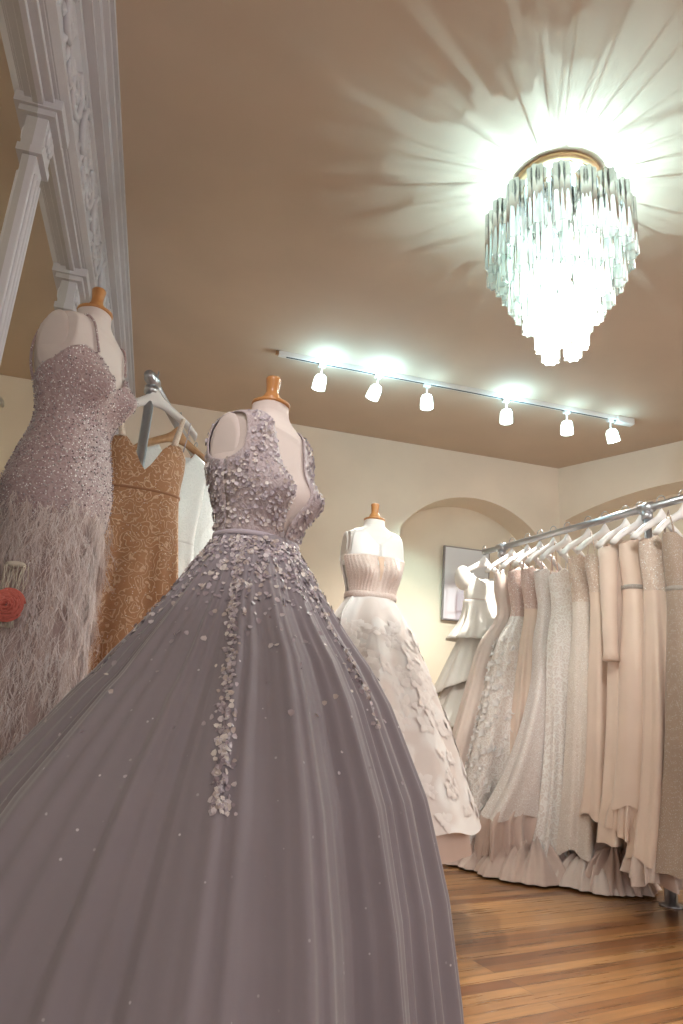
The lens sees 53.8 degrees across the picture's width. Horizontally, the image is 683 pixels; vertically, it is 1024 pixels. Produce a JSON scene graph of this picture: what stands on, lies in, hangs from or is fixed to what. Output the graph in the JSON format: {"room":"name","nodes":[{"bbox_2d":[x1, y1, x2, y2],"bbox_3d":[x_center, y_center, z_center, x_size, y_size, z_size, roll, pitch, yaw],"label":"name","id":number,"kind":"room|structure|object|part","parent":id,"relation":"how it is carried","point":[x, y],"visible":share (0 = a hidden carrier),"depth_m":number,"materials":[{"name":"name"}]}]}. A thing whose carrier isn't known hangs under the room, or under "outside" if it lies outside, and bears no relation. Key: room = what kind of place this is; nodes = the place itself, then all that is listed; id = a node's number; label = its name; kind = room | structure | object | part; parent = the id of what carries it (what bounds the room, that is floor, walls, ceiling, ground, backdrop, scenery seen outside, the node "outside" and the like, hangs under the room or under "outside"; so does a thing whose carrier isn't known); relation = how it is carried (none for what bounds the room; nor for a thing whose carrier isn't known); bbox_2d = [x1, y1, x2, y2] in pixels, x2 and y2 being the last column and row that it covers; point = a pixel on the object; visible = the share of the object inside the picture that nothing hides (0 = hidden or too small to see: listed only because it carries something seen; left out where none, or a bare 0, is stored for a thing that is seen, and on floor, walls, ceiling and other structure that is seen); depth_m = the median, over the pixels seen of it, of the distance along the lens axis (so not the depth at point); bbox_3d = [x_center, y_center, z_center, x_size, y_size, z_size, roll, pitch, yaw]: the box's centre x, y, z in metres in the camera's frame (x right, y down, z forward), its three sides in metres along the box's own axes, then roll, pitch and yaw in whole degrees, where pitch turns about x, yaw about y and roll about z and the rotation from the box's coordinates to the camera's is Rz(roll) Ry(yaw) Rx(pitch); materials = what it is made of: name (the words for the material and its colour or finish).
{"room":"clothing store","nodes":[
{"label":"clothing store","id":0,"kind":"room"},
{"bbox_2d":[125,403,560,697],"bbox_3d":[-0.053,0.799,5.138,3.746,2.900,0.300,8,-17,-14],"label":"wall","id":1,"kind":"structure","parent":0,"point":[431,498],"depth_m":5.49,"materials":[{"name":"beige paint"}]},
{"bbox_2d":[441,545,489,620],"bbox_3d":[1.040,0.608,5.628,0.420,0.620,0.050,8,-17,-14],"label":"framed picture","id":2,"kind":"object","parent":1,"relation":"attached to","point":[452,597],"visible":0.48,"depth_m":5.60,"materials":[{"name":"grey paper"}]},
{"bbox_2d":[116,0,682,467],"bbox_3d":[1.542,-1.508,2.185,5.040,0.100,8.300,8,-17,-14],"label":"ceiling","id":3,"kind":"structure","parent":0,"point":[313,178],"depth_m":2.89,"materials":[{"name":"paint"}]},
{"bbox_2d":[275,350,634,426],"bbox_3d":[0.834,-0.811,4.502,2.590,0.048,0.056,8,-17,-14],"label":"rail","id":4,"kind":"object","parent":3,"relation":"attached to","point":[619,420],"visible":0.99,"depth_m":4.47,"materials":[{"name":"white metal"}]},
{"bbox_2d":[312,363,326,391],"bbox_3d":[-0.139,-0.851,4.249,0.090,0.178,0.093,8,-17,-14],"label":"lamp","id":5,"kind":"object","parent":4,"relation":"hanging from","point":[319,382],"visible":1,"depth_m":4.21,"materials":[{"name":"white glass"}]},
{"bbox_3d":[-0.137,-0.820,4.237,0.087,0.098,0.087,14,-9,-12],"label":"lamp shade","id":6,"kind":"part","parent":5,"relation":"part of","materials":[{"name":"white metal"}]},
{"bbox_2d":[365,374,381,401],"bbox_3d":[0.208,-0.800,4.337,0.102,0.181,0.087,-3,-18,24],"label":"lamp","id":7,"kind":"object","parent":4,"relation":"hanging from","point":[373,394],"visible":1,"depth_m":4.30,"materials":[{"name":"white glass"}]},
{"bbox_3d":[0.212,-0.773,4.327,0.087,0.098,0.087,25,-7,-8],"label":"lamp shade","id":8,"kind":"part","parent":7,"relation":"part of","materials":[{"name":"white metal"}]},
{"bbox_2d":[420,383,432,410],"bbox_3d":[0.562,-0.757,4.415,0.088,0.175,0.088,8,-17,-14],"label":"lamp","id":9,"kind":"object","parent":4,"relation":"hanging from","point":[426,402],"visible":1,"depth_m":4.38,"materials":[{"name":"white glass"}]},
{"bbox_3d":[0.558,-0.724,4.403,0.087,0.098,0.087,5,-13,-15],"label":"lamp shade","id":10,"kind":"part","parent":9,"relation":"part of","materials":[{"name":"white metal"}]},
{"bbox_2d":[500,398,512,424],"bbox_3d":[1.114,-0.681,4.549,0.088,0.174,0.088,8,-17,-14],"label":"lamp","id":11,"kind":"object","parent":4,"relation":"hanging from","point":[506,418],"visible":1,"depth_m":4.51,"materials":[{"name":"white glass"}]},
{"bbox_3d":[1.111,-0.647,4.538,0.087,0.098,0.087,6,-15,-14],"label":"lamp shade","id":12,"kind":"part","parent":11,"relation":"part of","materials":[{"name":"white metal"}]},
{"bbox_2d":[560,410,573,435],"bbox_3d":[1.561,-0.618,4.661,0.088,0.174,0.088,8,-17,-14],"label":"lamp","id":13,"kind":"object","parent":4,"relation":"hanging from","point":[566,429],"visible":1,"depth_m":4.62,"materials":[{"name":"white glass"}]},
{"bbox_3d":[1.558,-0.585,4.649,0.087,0.098,0.087,6,-13,-14],"label":"lamp shade","id":14,"kind":"part","parent":13,"relation":"part of","materials":[{"name":"white metal"}]},
{"bbox_2d":[606,418,620,443],"bbox_3d":[1.916,-0.565,4.751,0.102,0.181,0.090,8,-17,-14],"label":"lamp","id":15,"kind":"object","parent":4,"relation":"hanging from","point":[612,436],"visible":1,"depth_m":4.71,"materials":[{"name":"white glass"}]},
{"bbox_3d":[1.908,-0.538,4.739,0.087,0.098,0.087,-12,-5,-18],"label":"lamp shade","id":16,"kind":"part","parent":15,"relation":"part of","materials":[{"name":"white metal"}]},
{"bbox_2d":[485,151,639,365],"bbox_3d":[0.853,-0.967,2.633,0.575,0.778,0.566,2,-16,6],"label":"chandelier","id":17,"kind":"object","parent":3,"relation":"hanging from","point":[566,226],"visible":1,"depth_m":2.50,"materials":[{"name":"clear glass"}]},
{"bbox_3d":[0.876,-1.306,2.731,0.300,0.019,0.300,8,-17,-14],"label":"canopy plate","id":18,"kind":"part","parent":17,"relation":"part of","materials":[{"name":"gold metal"}]},
{"bbox_3d":[0.859,-1.049,2.657,0.452,0.008,0.452,8,-17,-14],"label":"frame plate","id":19,"kind":"part","parent":17,"relation":"part of","materials":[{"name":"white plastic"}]},
{"bbox_3d":[0.860,-1.073,2.665,0.503,0.499,0.498,8,-17,-14],"label":"frame stem","id":20,"kind":"part","parent":17,"relation":"part of","materials":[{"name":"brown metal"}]},
{"bbox_2d":[442,864,682,1023],"bbox_3d":[1.347,1.369,1.356,5.040,0.100,8.300,8,-17,-14],"label":"floor","id":21,"kind":"structure","parent":0,"point":[526,954],"depth_m":2.40,"materials":[{"name":"brown wood"}]},
{"bbox_2d":[0,287,124,525],"bbox_3d":[-0.864,0.083,2.009,0.340,1.718,0.350,1,-16,11],"label":"mannequin","id":22,"kind":"object","parent":21,"relation":"on","point":[61,329],"visible":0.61,"depth_m":2.06,"materials":[{"name":"fabric"}]},
{"bbox_3d":[-0.874,-0.526,2.039,0.102,0.200,0.017,1,-16,11],"label":"arm plate","id":23,"kind":"part","parent":22,"relation":"part of","materials":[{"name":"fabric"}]},
{"bbox_2d":[0,313,138,760],"bbox_3d":[-0.876,0.155,1.992,0.455,1.550,0.482,3,-16,3],"label":"gown","id":24,"kind":"object","parent":22,"relation":"on","point":[56,494],"visible":0.89,"depth_m":1.90,"materials":[{"name":"pink fabric"}]},
{"bbox_2d":[0,561,28,627],"bbox_3d":[-0.845,0.211,1.730,0.078,0.172,0.083,0,-17,14],"label":"rose","id":25,"kind":"object","parent":24,"relation":"attached to","point":[12,601],"visible":1,"depth_m":1.71,"materials":[{"name":"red fabric"}]},
{"bbox_2d":[136,370,193,467],"bbox_3d":[-0.894,0.582,3.185,0.101,2.128,1.269,4,-16,0],"label":"pipe rail","id":26,"kind":"object","parent":21,"relation":"on","point":[153,383],"visible":0.2,"depth_m":2.86,"materials":[{"name":"grey metal"}]},
{"bbox_2d":[136,371,196,441],"bbox_3d":[-0.810,-0.477,2.903,0.400,0.277,0.074,10,-17,-20],"label":"clothes hanger","id":27,"kind":"object","parent":26,"relation":"hanging from","point":[158,401],"visible":0.66,"depth_m":2.90,"materials":[{"name":"white painted wood"},{"name":"galvanised steel"}]},
{"bbox_2d":[88,419,190,672],"bbox_3d":[-0.889,0.463,2.609,0.652,1.852,0.374,10,-17,-20],"label":"gown","id":28,"kind":"object","parent":27,"relation":"hanging from","point":[143,523],"visible":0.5,"depth_m":2.66,"materials":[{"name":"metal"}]},
{"bbox_2d":[134,412,206,462],"bbox_3d":[-0.814,-0.360,3.311,0.440,0.277,0.074,14,-19,-30],"label":"clothes hanger","id":29,"kind":"object","parent":26,"relation":"hanging from","point":[168,437],"visible":0.51,"depth_m":3.29,"materials":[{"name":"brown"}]},
{"bbox_2d":[144,445,206,577],"bbox_3d":[-0.878,0.578,3.031,0.672,1.826,0.299,13,-19,-30],"label":"gown","id":30,"kind":"object","parent":29,"relation":"hanging from","point":[194,480],"visible":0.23,"depth_m":3.20,"materials":[{"name":"white fabric"}]},
{"bbox_2d":[210,375,310,535],"bbox_3d":[-0.238,0.424,1.601,0.340,1.641,0.340,-6,-19,31],"label":"mannequin","id":31,"kind":"object","parent":21,"relation":"on","point":[228,437],"visible":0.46,"depth_m":1.70,"materials":[{"name":"fabric"}]},
{"bbox_3d":[-0.287,-0.164,1.664,0.092,0.181,0.016,-6,-19,31],"label":"arm plate","id":32,"kind":"part","parent":31,"relation":"part of","materials":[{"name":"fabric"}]},
{"bbox_2d":[0,409,463,1023],"bbox_3d":[-0.365,0.445,1.468,1.184,1.502,1.370,-6,-19,31],"label":"gown","id":33,"kind":"object","parent":31,"relation":"attached to","point":[227,819],"visible":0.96,"depth_m":1.15,"materials":[{"name":"purple fabric"}]},
{"bbox_2d":[340,503,392,590],"bbox_3d":[0.108,0.801,3.036,0.340,1.755,0.340,10,-17,-19],"label":"mannequin","id":34,"kind":"object","parent":21,"relation":"on","point":[374,524],"visible":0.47,"depth_m":3.19,"materials":[{"name":"fabric"}]},
{"bbox_3d":[0.018,0.179,3.185,0.016,0.182,0.093,10,-17,-19],"label":"arm plate","id":35,"kind":"part","parent":34,"relation":"part of","materials":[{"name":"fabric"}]},
{"bbox_2d":[334,528,480,863],"bbox_3d":[0.119,0.749,3.054,1.072,1.347,1.053,10,-17,-19],"label":"gown","id":36,"kind":"object","parent":34,"relation":"on","point":[369,613],"visible":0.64,"depth_m":2.81,"materials":[{"name":"white fabric"}]},
{"bbox_3d":[0.172,0.296,3.098,0.310,0.187,0.124,10,-17,-19],"label":"bust panel","id":37,"kind":"part","parent":36,"relation":"part of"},
{"bbox_2d":[482,494,682,909],"bbox_3d":[1.406,1.002,3.839,0.110,1.984,1.946,11,-18,-24],"label":"rack","id":38,"kind":"object","parent":21,"relation":"on","point":[646,510],"visible":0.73,"depth_m":3.83,"materials":[{"name":"grey metal"}]},
{"bbox_2d":[468,545,498,572],"bbox_3d":[1.039,0.382,4.921,0.390,0.277,0.074,7,-16,-10],"label":"clothes hanger","id":39,"kind":"object","parent":38,"relation":"hanging from","point":[483,562],"visible":0.58,"depth_m":4.90,"materials":[{"name":"grey plastic"}]},
{"bbox_2d":[434,566,496,729],"bbox_3d":[0.917,1.228,4.657,0.796,1.713,0.632,7,-16,-10],"label":"gown","id":40,"kind":"object","parent":39,"relation":"hanging from","point":[479,609],"visible":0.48,"depth_m":4.65,"materials":[{"name":"white fabric"}]},
{"bbox_2d":[485,538,527,572],"bbox_3d":[1.173,0.313,4.652,0.390,0.277,0.074,11,-18,-24],"label":"clothes hanger","id":41,"kind":"object","parent":38,"relation":"hanging from","point":[511,552],"visible":0.56,"depth_m":4.60,"materials":[{"name":"grey plastic"}]},
{"bbox_2d":[452,564,510,770],"bbox_3d":[0.884,1.157,4.282,0.878,1.778,0.283,12,-18,-26],"label":"gown","id":42,"kind":"object","parent":41,"relation":"hanging from","point":[465,721],"visible":0.3,"depth_m":4.27,"materials":[{"name":"beige fabric"}]},
{"bbox_2d":[500,533,545,569],"bbox_3d":[1.243,0.279,4.515,0.390,0.277,0.074,11,-18,-24],"label":"clothes hanger","id":43,"kind":"object","parent":38,"relation":"hanging from","point":[527,548],"visible":0.63,"depth_m":4.46,"materials":[{"name":"grey plastic"}]},
{"bbox_2d":[447,554,544,869],"bbox_3d":[1.006,1.122,4.106,0.869,1.828,0.630,11,-18,-24],"label":"gown","id":44,"kind":"object","parent":43,"relation":"hanging from","point":[488,754],"visible":0.35,"depth_m":4.03,"materials":[{"name":"beige fabric"}]},
{"bbox_2d":[512,530,561,570],"bbox_3d":[1.296,0.252,4.409,0.390,0.277,0.074,11,-18,-24],"label":"clothes hanger","id":45,"kind":"object","parent":38,"relation":"hanging from","point":[521,558],"visible":0.71,"depth_m":4.37,"materials":[{"name":"grey plastic"}]},
{"bbox_2d":[510,551,558,753],"bbox_3d":[1.182,1.097,4.128,0.528,1.746,0.247,11,-18,-24],"label":"gown","id":46,"kind":"object","parent":45,"relation":"hanging from","point":[524,662],"visible":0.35,"depth_m":4.14,"materials":[{"name":"beige fabric"}]},
{"bbox_2d":[525,526,568,563],"bbox_3d":[1.350,0.225,4.302,0.390,0.277,0.074,11,-18,-24],"label":"clothes hanger","id":47,"kind":"object","parent":38,"relation":"hanging from","point":[542,550],"visible":0.65,"depth_m":4.25,"materials":[{"name":"grey plastic"}]},
{"bbox_2d":[473,547,567,886],"bbox_3d":[1.088,1.060,3.877,0.696,1.829,0.669,1,-16,11],"label":"gown","id":48,"kind":"object","parent":47,"relation":"hanging from","point":[505,847],"visible":0.48,"depth_m":3.68,"materials":[{"name":"beige fabric"}]},
{"bbox_2d":[539,522,584,560],"bbox_3d":[1.404,0.198,4.196,0.390,0.277,0.074,11,-18,-24],"label":"clothes hanger","id":49,"kind":"object","parent":38,"relation":"hanging from","point":[566,540],"visible":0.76,"depth_m":4.15,"materials":[{"name":"grey plastic"}]},
{"bbox_2d":[533,542,582,866],"bbox_3d":[1.329,1.063,3.855,0.637,1.841,0.552,11,-18,-24],"label":"gown","id":50,"kind":"object","parent":49,"relation":"hanging from","point":[560,624],"visible":0.37,"depth_m":3.82,"materials":[{"name":"beige fabric"}]},
{"bbox_2d":[559,516,602,555],"bbox_3d":[1.480,0.160,4.046,0.390,0.277,0.074,11,-18,-24],"label":"clothes hanger","id":51,"kind":"object","parent":38,"relation":"hanging from","point":[576,542],"visible":0.59,"depth_m":3.98,"materials":[{"name":"grey plastic"}]},
{"bbox_2d":[556,554,661,896],"bbox_3d":[1.409,1.076,3.704,0.560,1.743,0.540,1,-16,11],"label":"gown","id":52,"kind":"object","parent":51,"relation":"hanging from","point":[576,833],"visible":0.41,"depth_m":3.59,"materials":[{"name":"beige fabric"}]},
{"bbox_3d":[1.474,0.081,4.094,0.041,0.041,1.924,11,-18,-24],"label":"rail","id":53,"kind":"part","parent":38,"relation":"part of","materials":[{"name":"grey metal"}]},
{"bbox_2d":[575,511,610,552],"bbox_3d":[1.537,0.131,3.934,0.390,0.277,0.074,11,-18,-24],"label":"clothes hanger","id":54,"kind":"object","parent":38,"relation":"hanging from","point":[604,530],"visible":0.62,"depth_m":3.87,"materials":[{"name":"grey plastic"}]},
{"bbox_2d":[579,531,657,896],"bbox_3d":[1.446,1.019,3.695,0.501,1.853,0.434,6,-16,-9],"label":"gown","id":55,"kind":"object","parent":54,"relation":"hanging from","point":[607,858],"visible":0.38,"depth_m":3.51,"materials":[{"name":"beige fabric"}]},
{"bbox_2d":[595,505,641,547],"bbox_3d":[1.603,0.098,3.803,0.390,0.277,0.074,11,-18,-24],"label":"clothes hanger","id":56,"kind":"object","parent":38,"relation":"hanging from","point":[625,523],"visible":0.56,"depth_m":3.73,"materials":[{"name":"grey plastic"}]},
{"bbox_2d":[596,539,623,846],"bbox_3d":[1.539,0.913,3.554,0.513,1.547,0.286,11,-18,-24],"label":"gown","id":57,"kind":"object","parent":56,"relation":"hanging from","point":[610,580],"visible":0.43,"depth_m":3.49,"materials":[{"name":"beige fabric"}]},
{"bbox_2d":[610,501,654,544],"bbox_3d":[1.647,0.076,3.715,0.390,0.277,0.074,11,-18,-24],"label":"clothes hanger","id":58,"kind":"object","parent":38,"relation":"hanging from","point":[634,526],"visible":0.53,"depth_m":3.65,"materials":[{"name":"grey plastic"}]},
{"bbox_2d":[604,539,642,841],"bbox_3d":[1.562,0.872,3.479,0.503,1.495,0.309,13,-18,-28],"label":"gown","id":59,"kind":"object","parent":58,"relation":"hanging from","point":[622,810],"visible":0.44,"depth_m":3.35,"materials":[{"name":"beige fabric"}]},
{"bbox_2d":[630,495,682,539],"bbox_3d":[1.707,0.045,3.596,0.390,0.277,0.074,11,-18,-24],"label":"clothes hanger","id":60,"kind":"object","parent":38,"relation":"hanging from","point":[661,515],"visible":0.79,"depth_m":3.54,"materials":[{"name":"grey plastic"}]},
{"bbox_2d":[620,535,682,894],"bbox_3d":[1.602,0.918,3.307,0.529,1.655,0.337,13,-18,-29],"label":"gown","id":61,"kind":"object","parent":60,"relation":"hanging from","point":[639,860],"visible":0.59,"depth_m":3.20,"materials":[{"name":"beige fabric"}]},
{"bbox_2d":[652,489,682,534],"bbox_3d":[1.767,0.015,3.478,0.390,0.277,0.074,11,-18,-24],"label":"clothes hanger","id":62,"kind":"object","parent":38,"relation":"hanging from","point":[678,515],"visible":0.99,"depth_m":3.40,"materials":[{"name":"grey plastic"}]},
{"bbox_2d":[655,509,682,878],"bbox_3d":[1.669,0.806,3.211,0.492,1.680,0.309,11,-18,-24],"label":"gown","id":63,"kind":"object","parent":62,"relation":"hanging from","point":[669,852],"visible":0.99,"depth_m":3.12,"materials":[{"name":"beige fabric"}]},
{"bbox_2d":[558,441,682,569],"bbox_3d":[2.655,0.863,4.720,0.260,2.900,2.259,18,-21,-40],"label":"wall","id":64,"kind":"structure","parent":0,"point":[591,488],"depth_m":5.45,"materials":[{"name":"beige paint"}]},
{"bbox_3d":[-0.863,-0.455,0.978,0.120,2.900,7.850,8,-17,-14],"label":"wall","id":65,"kind":"structure","parent":0,"visible":0},
{"bbox_2d":[0,0,90,476],"bbox_3d":[-0.881,-0.118,1.371,0.118,2.470,2.760,8,-17,-14],"label":"mirror","id":66,"kind":"object","parent":65,"relation":"attached to","point":[43,271],"visible":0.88,"depth_m":1.98,"materials":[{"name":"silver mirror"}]},
{"bbox_3d":[-0.772,-0.503,1.006,0.052,1.920,1.630,8,-17,-14],"label":"mirror pane","id":67,"kind":"part","parent":66,"relation":"part of","materials":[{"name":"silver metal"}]},
{"bbox_3d":[-1.105,-0.188,2.180,0.052,1.920,0.850,8,-17,-14],"label":"mirror pane","id":68,"kind":"part","parent":66,"relation":"part of","materials":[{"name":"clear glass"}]},
{"bbox_3d":[-0.809,-1.277,1.703,0.104,0.034,2.760,8,-17,-14],"label":"architrave","id":69,"kind":"part","parent":66,"relation":"part of","materials":[{"name":"white paint"}]},
{"bbox_2d":[44,0,118,435],"bbox_3d":[-0.663,-1.542,1.327,0.139,0.284,7.649,8,-17,-14],"label":"trim","id":70,"kind":"structure","parent":65,"relation":"attached to","point":[65,23],"depth_m":2.24,"materials":[{"name":"white paint"}]},
{"bbox_2d":[81,0,135,396],"bbox_3d":[-0.621,-1.749,1.394,0.198,0.156,7.649,8,-17,-14],"label":"trim","id":71,"kind":"structure","parent":65,"relation":"attached to","point":[99,16],"depth_m":2.61,"materials":[{"name":"white paint"}]},
{"bbox_3d":[-0.818,-0.251,3.688,0.420,0.277,0.074,13,-19,-30],"label":"clothes hanger","id":72,"kind":"object","parent":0,"visible":0},
{"bbox_2d":[194,483,214,558],"bbox_3d":[-0.878,0.690,3.417,0.681,1.826,0.336,13,-19,-30],"label":"gown","id":73,"kind":"object","parent":72,"relation":"hanging from","point":[204,531],"visible":0.05,"depth_m":3.59,"materials":[{"name":"white fabric"}]}
]}

